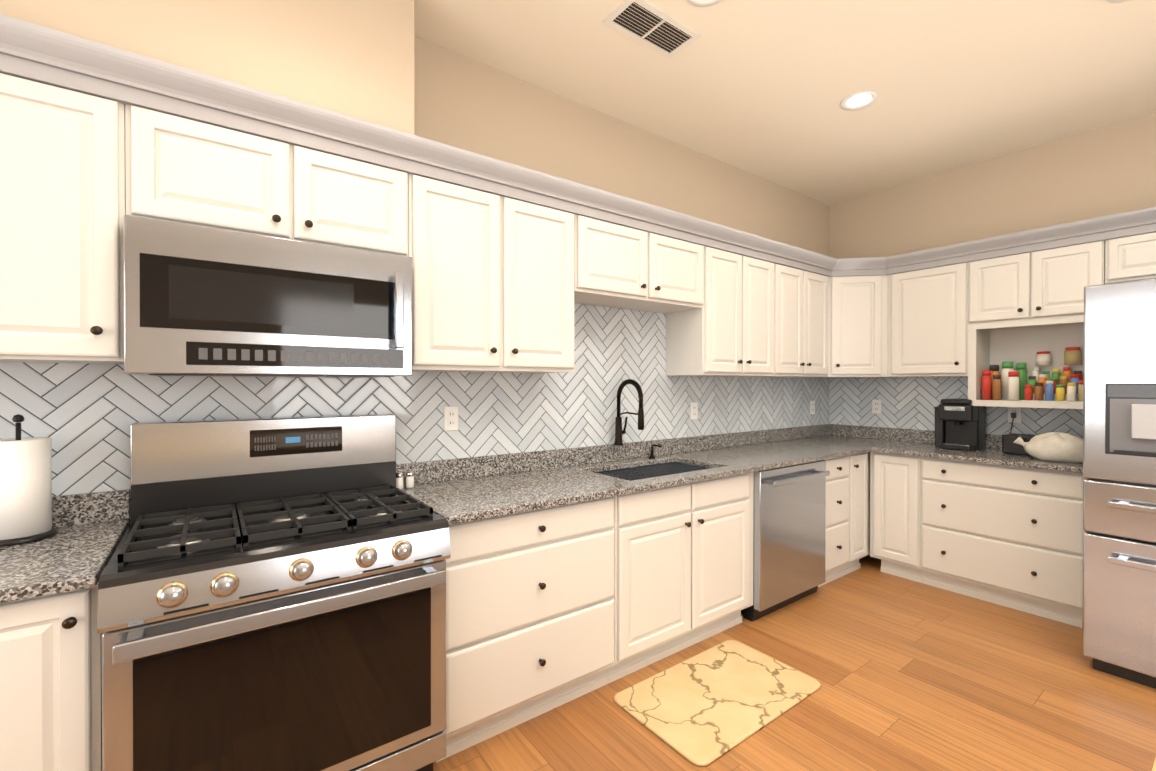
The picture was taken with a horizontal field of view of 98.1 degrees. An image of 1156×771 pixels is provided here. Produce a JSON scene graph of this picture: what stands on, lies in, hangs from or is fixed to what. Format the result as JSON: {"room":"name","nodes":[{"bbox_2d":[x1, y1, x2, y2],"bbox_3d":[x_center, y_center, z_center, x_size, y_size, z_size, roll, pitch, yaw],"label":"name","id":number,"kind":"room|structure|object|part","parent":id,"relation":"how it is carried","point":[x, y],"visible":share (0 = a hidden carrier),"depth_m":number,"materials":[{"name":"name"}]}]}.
{"room":"kitchen","nodes":[
{"label":"kitchen","id":0,"kind":"room"},
{"bbox_2d":[0,0,413,134],"bbox_3d":[-2.100,-1.283,1.141,3.360,0.646,0.300,0,0,-36],"label":"wall","id":1,"kind":"structure","parent":0,"point":[353,58],"depth_m":1.74,"materials":[{"name":"beige paint"}]},
{"bbox_2d":[414,36,828,255],"bbox_3d":[-0.676,-0.122,2.450,7.440,2.980,0.120,0,0,-36],"label":"wall","id":2,"kind":"structure","parent":0,"point":[464,103],"depth_m":2.91,"materials":[{"name":"beige paint"}]},
{"bbox_2d":[0,303,828,523],"bbox_3d":[-0.053,-0.113,2.826,5.750,1.240,0.008,0,0,-36],"label":"tile backsplash","id":3,"kind":"structure","parent":2,"relation":"attached to","point":[83,416],"depth_m":2.43,"materials":[{"name":"white tile"}]},
{"bbox_2d":[444,406,458,430],"bbox_3d":[-0.608,0.159,2.410,0.072,0.116,0.010,0,0,-36],"label":"electrical outlet","id":4,"kind":"object","parent":3,"relation":"attached to","point":[451,422],"visible":1,"depth_m":2.41,"materials":[{"name":"white plastic"}]},
{"bbox_2d":[690,402,697,419],"bbox_3d":[0.796,0.174,3.438,0.072,0.116,0.010,0,0,-36],"label":"electrical outlet","id":5,"kind":"object","parent":3,"relation":"attached to","point":[693,410],"visible":1,"depth_m":3.43,"materials":[{"name":"white plastic"}]},
{"bbox_2d":[810,401,814,413],"bbox_3d":[2.030,0.190,4.342,0.072,0.116,0.010,0,0,-36],"label":"electrical outlet","id":6,"kind":"object","parent":3,"relation":"attached to","point":[812,407],"visible":1,"depth_m":4.33,"materials":[{"name":"white plastic"}]},
{"bbox_2d":[0,14,1155,408],"bbox_3d":[0.820,-0.407,1.753,5.590,1.106,2.750,0,0,-36],"label":"upper cabinet","id":7,"kind":"object","parent":2,"relation":"attached to","point":[512,264],"visible":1,"depth_m":2.11,"materials":[{"name":"white paint"}]},
{"bbox_2d":[123,215,411,377],"bbox_3d":[-1.060,-0.261,1.804,0.820,0.456,0.443,0,0,-36],"label":"over-the-range microwave","id":8,"kind":"object","parent":7,"relation":"attached to","point":[203,301],"visible":1,"depth_m":1.61,"materials":[{"name":"silver metal"}]},
{"bbox_3d":[0.787,-0.898,1.537,5.285,0.122,2.445,0,0,-36],"label":"crown trim","id":9,"kind":"part","parent":7,"relation":"part of","materials":[{"name":"grey paint"}]},
{"bbox_2d":[981,347,1082,401],"bbox_3d":[2.979,-0.072,3.269,0.265,0.342,0.523,0,0,-36],"label":"spice jars","id":10,"kind":"object","parent":7,"relation":"in","point":[1009,383],"visible":0.94,"depth_m":3.26,"materials":[{"name":"multicoloured"}]},
{"bbox_2d":[414,0,1155,205],"bbox_3d":[0.896,-1.662,0.297,7.440,0.120,5.440,0,0,-36],"label":"ceiling","id":11,"kind":"structure","parent":0,"point":[763,89],"depth_m":2.58,"materials":[{"name":"beige paint"}]},
{"bbox_2d":[603,0,700,58],"bbox_3d":[0.337,-1.606,2.262,0.420,0.009,0.200,0,0,-36],"label":"ceiling vent","id":12,"kind":"object","parent":11,"relation":"in","point":[651,26],"visible":1,"depth_m":2.25,"materials":[{"name":"white metal"}]},
{"bbox_2d":[687,0,721,6],"bbox_3d":[0.527,-1.606,2.029,0.190,0.006,0.190,0,0,-36],"label":"recessed light","id":13,"kind":"object","parent":11,"relation":"in","point":[701,3],"visible":1,"depth_m":2.10,"materials":[{"name":"white plastic"}]},
{"bbox_2d":[840,91,877,110],"bbox_3d":[1.589,-1.609,2.838,0.190,0.006,0.190,0,0,-36],"label":"recessed light","id":14,"kind":"object","parent":11,"relation":"in","point":[862,99],"visible":1,"depth_m":2.84,"materials":[{"name":"white plastic"}]},
{"bbox_2d":[1107,0,1128,2],"bbox_3d":[2.248,-1.606,2.006,0.190,0.006,0.190,0,0,-36],"label":"recessed light","id":15,"kind":"object","parent":11,"relation":"in","point":[1114,1],"visible":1,"depth_m":2.09,"materials":[{"name":"white plastic"}]},
{"bbox_2d":[433,554,1155,770],"bbox_3d":[0.896,1.438,0.311,7.440,0.120,5.440,0,0,-36],"label":"floor","id":16,"kind":"structure","parent":0,"point":[909,675],"depth_m":2.15,"materials":[{"name":"brown wood"}]},
{"bbox_2d":[0,581,102,770],"bbox_3d":[-1.548,0.931,1.356,0.450,0.884,0.598,0,0,-36],"label":"base cabinet","id":17,"kind":"object","parent":16,"relation":"on","point":[51,645],"depth_m":1.20,"materials":[{"name":"white paint"}]},
{"bbox_2d":[0,489,129,602],"bbox_3d":[-1.708,0.424,1.214,0.872,0.130,0.638,0,0,-36],"label":"countertop","id":18,"kind":"structure","parent":17,"relation":"on","point":[77,551],"depth_m":1.39,"materials":[{"name":"grey stone"}]},
{"bbox_2d":[0,414,57,546],"bbox_3d":[-1.666,0.271,1.494,0.164,0.371,0.164,0,0,-36],"label":"paper towel holder","id":19,"kind":"object","parent":18,"relation":"on","point":[25,490],"visible":1,"depth_m":1.46,"materials":[{"name":"white paper"}]},
{"bbox_2d":[97,414,450,770],"bbox_3d":[-0.964,0.749,1.684,0.862,1.245,0.722,0,0,-36],"label":"gas range","id":20,"kind":"object","parent":16,"relation":"on","point":[271,594],"visible":1,"depth_m":1.50,"materials":[{"name":"silver metal"}]},
{"bbox_2d":[435,495,623,761],"bbox_3d":[-0.327,0.927,2.250,0.813,0.884,0.598,0,0,-36],"label":"base cabinet","id":21,"kind":"object","parent":16,"relation":"on","point":[548,608],"depth_m":1.99,"materials":[{"name":"white paint"}]},
{"bbox_2d":[624,472,753,675],"bbox_3d":[0.422,0.925,2.799,1.044,0.884,0.598,0,0,-36],"label":"base cabinet","id":22,"kind":"object","parent":16,"relation":"on","point":[688,548],"depth_m":2.52,"materials":[{"name":"white paint"}]},
{"bbox_2d":[614,640,819,766],"bbox_3d":[0.630,1.362,2.239,0.850,0.012,0.505,0,0,-36],"label":"kitchen mat","id":23,"kind":"object","parent":16,"relation":"on","point":[709,706],"visible":1,"depth_m":2.17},
{"bbox_2d":[741,460,829,621],"bbox_3d":[1.167,0.925,3.284,0.723,0.879,0.658,0,0,-36],"label":"dishwasher","id":24,"kind":"object","parent":16,"relation":"on","point":[789,529],"visible":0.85,"depth_m":3.01,"materials":[{"name":"silver metal"}]},
{"bbox_2d":[818,455,851,586],"bbox_3d":[1.583,0.921,3.649,0.373,0.884,0.598,0,0,-36],"label":"base cabinet","id":25,"kind":"object","parent":16,"relation":"on","point":[838,535],"depth_m":3.43,"materials":[{"name":"white paint"}]},
{"bbox_2d":[852,452,869,571],"bbox_3d":[1.839,0.920,3.837,0.261,0.884,0.598,0,0,-36],"label":"base cabinet","id":26,"kind":"object","parent":16,"relation":"on","point":[860,462],"depth_m":3.62,"materials":[{"name":"white paint"}]},
{"bbox_2d":[396,379,895,524],"bbox_3d":[0.910,0.328,3.117,3.836,0.732,0.660,0,0,-36],"label":"countertop","id":27,"kind":"structure","parent":26,"relation":"on","point":[459,490],"depth_m":2.73,"materials":[{"name":"grey stone"}]},
{"bbox_2d":[396,471,413,488],"bbox_3d":[-0.766,0.416,2.218,0.082,0.073,0.036,0,0,-36],"label":"salt","id":28,"kind":"object","parent":27,"relation":"on","point":[409,480],"visible":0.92,"depth_m":2.21,"materials":[{"name":"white glass"}]},
{"bbox_2d":[595,462,709,480],"bbox_3d":[0.429,0.589,2.772,0.770,0.212,0.430,0,0,-36],"label":"sink basin","id":29,"kind":"object","parent":27,"relation":"in","point":[630,472],"depth_m":3.01,"materials":[{"name":"black metal"}]},
{"bbox_2d":[649,444,661,457],"bbox_3d":[0.477,0.406,3.096,0.043,0.088,0.097,0,0,-36],"label":"soap dispenser","id":30,"kind":"object","parent":27,"relation":"on","point":[652,451],"depth_m":3.11,"materials":[{"name":"brown metal"}]},
{"bbox_2d":[870,452,1086,627],"bbox_3d":[2.711,0.922,3.372,0.627,0.884,1.178,0,0,-36],"label":"base cabinet","id":31,"kind":"object","parent":16,"relation":"on","point":[1008,536],"visible":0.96,"depth_m":3.14,"materials":[{"name":"white paint"}]},
{"bbox_2d":[876,428,1082,472],"bbox_3d":[2.725,0.415,3.343,0.640,0.130,1.120,0,0,-36],"label":"countertop","id":32,"kind":"structure","parent":31,"relation":"on","point":[912,442],"depth_m":3.43,"materials":[{"name":"grey stone"}]},
{"bbox_2d":[934,398,985,450],"bbox_3d":[2.705,0.271,3.581,0.291,0.352,0.257,0,0,-36],"label":"coffee maker","id":33,"kind":"object","parent":32,"relation":"on","point":[959,424],"visible":0.9,"depth_m":3.51,"materials":[{"name":"black plastic"}]},
{"bbox_2d":[1002,413,1036,455],"bbox_3d":[2.939,0.318,3.331,0.294,0.260,0.178,0,0,-36],"label":"toaster","id":34,"kind":"object","parent":32,"relation":"on","point":[1009,446],"visible":0.69,"depth_m":3.26,"materials":[{"name":"black plastic"}]},
{"bbox_2d":[1013,432,1082,462],"bbox_3d":[2.873,0.365,3.030,0.231,0.169,0.379,0,0,-36],"label":"bread bag","id":35,"kind":"object","parent":32,"relation":"on","point":[1058,447],"visible":0.85,"depth_m":2.96,"materials":[{"name":"plastic"}]},
{"bbox_2d":[1082,279,1155,688],"bbox_3d":[3.108,0.446,2.329,1.120,1.845,0.940,0,0,-36],"label":"refrigerator","id":36,"kind":"object","parent":16,"relation":"on","point":[1119,518],"visible":1,"depth_m":2.31,"materials":[{"name":"silver metal"}]},
{"bbox_2d":[1152,758,1155,770],"bbox_3d":[0.697,0.930,-0.139,1.950,0.900,1.214,0,0,-36],"label":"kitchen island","id":37,"kind":"object","parent":16,"relation":"on","point":[1154,767],"depth_m":0.63,"materials":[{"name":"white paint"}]},
{"bbox_2d":[829,112,1155,258],"bbox_3d":[3.884,-0.121,2.418,0.120,2.980,5.320,0,0,-36],"label":"wall","id":38,"kind":"structure","parent":0,"point":[1104,171],"depth_m":3.49,"materials":[{"name":"beige paint"}]},
{"bbox_2d":[829,376,1082,438],"bbox_3d":[2.810,-0.117,3.776,0.008,1.240,1.842,0,0,-36],"label":"tile backsplash","id":39,"kind":"structure","parent":38,"relation":"attached to","point":[909,402],"depth_m":3.96,"materials":[{"name":"white tile"}]},
{"bbox_2d":[872,400,880,413],"bbox_3d":[2.496,0.176,4.191,0.010,0.116,0.072,0,0,-36],"label":"electrical outlet","id":40,"kind":"object","parent":39,"relation":"attached to","point":[876,406],"visible":1,"depth_m":4.19,"materials":[{"name":"white plastic"}]},
{"bbox_2d":[1008,407,1020,422],"bbox_3d":[3.022,0.199,3.473,0.010,0.116,0.072,0,0,-36],"label":"electrical outlet","id":41,"kind":"object","parent":39,"relation":"attached to","point":[1017,411],"visible":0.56,"depth_m":3.47,"materials":[{"name":"white plastic"}]}
]}

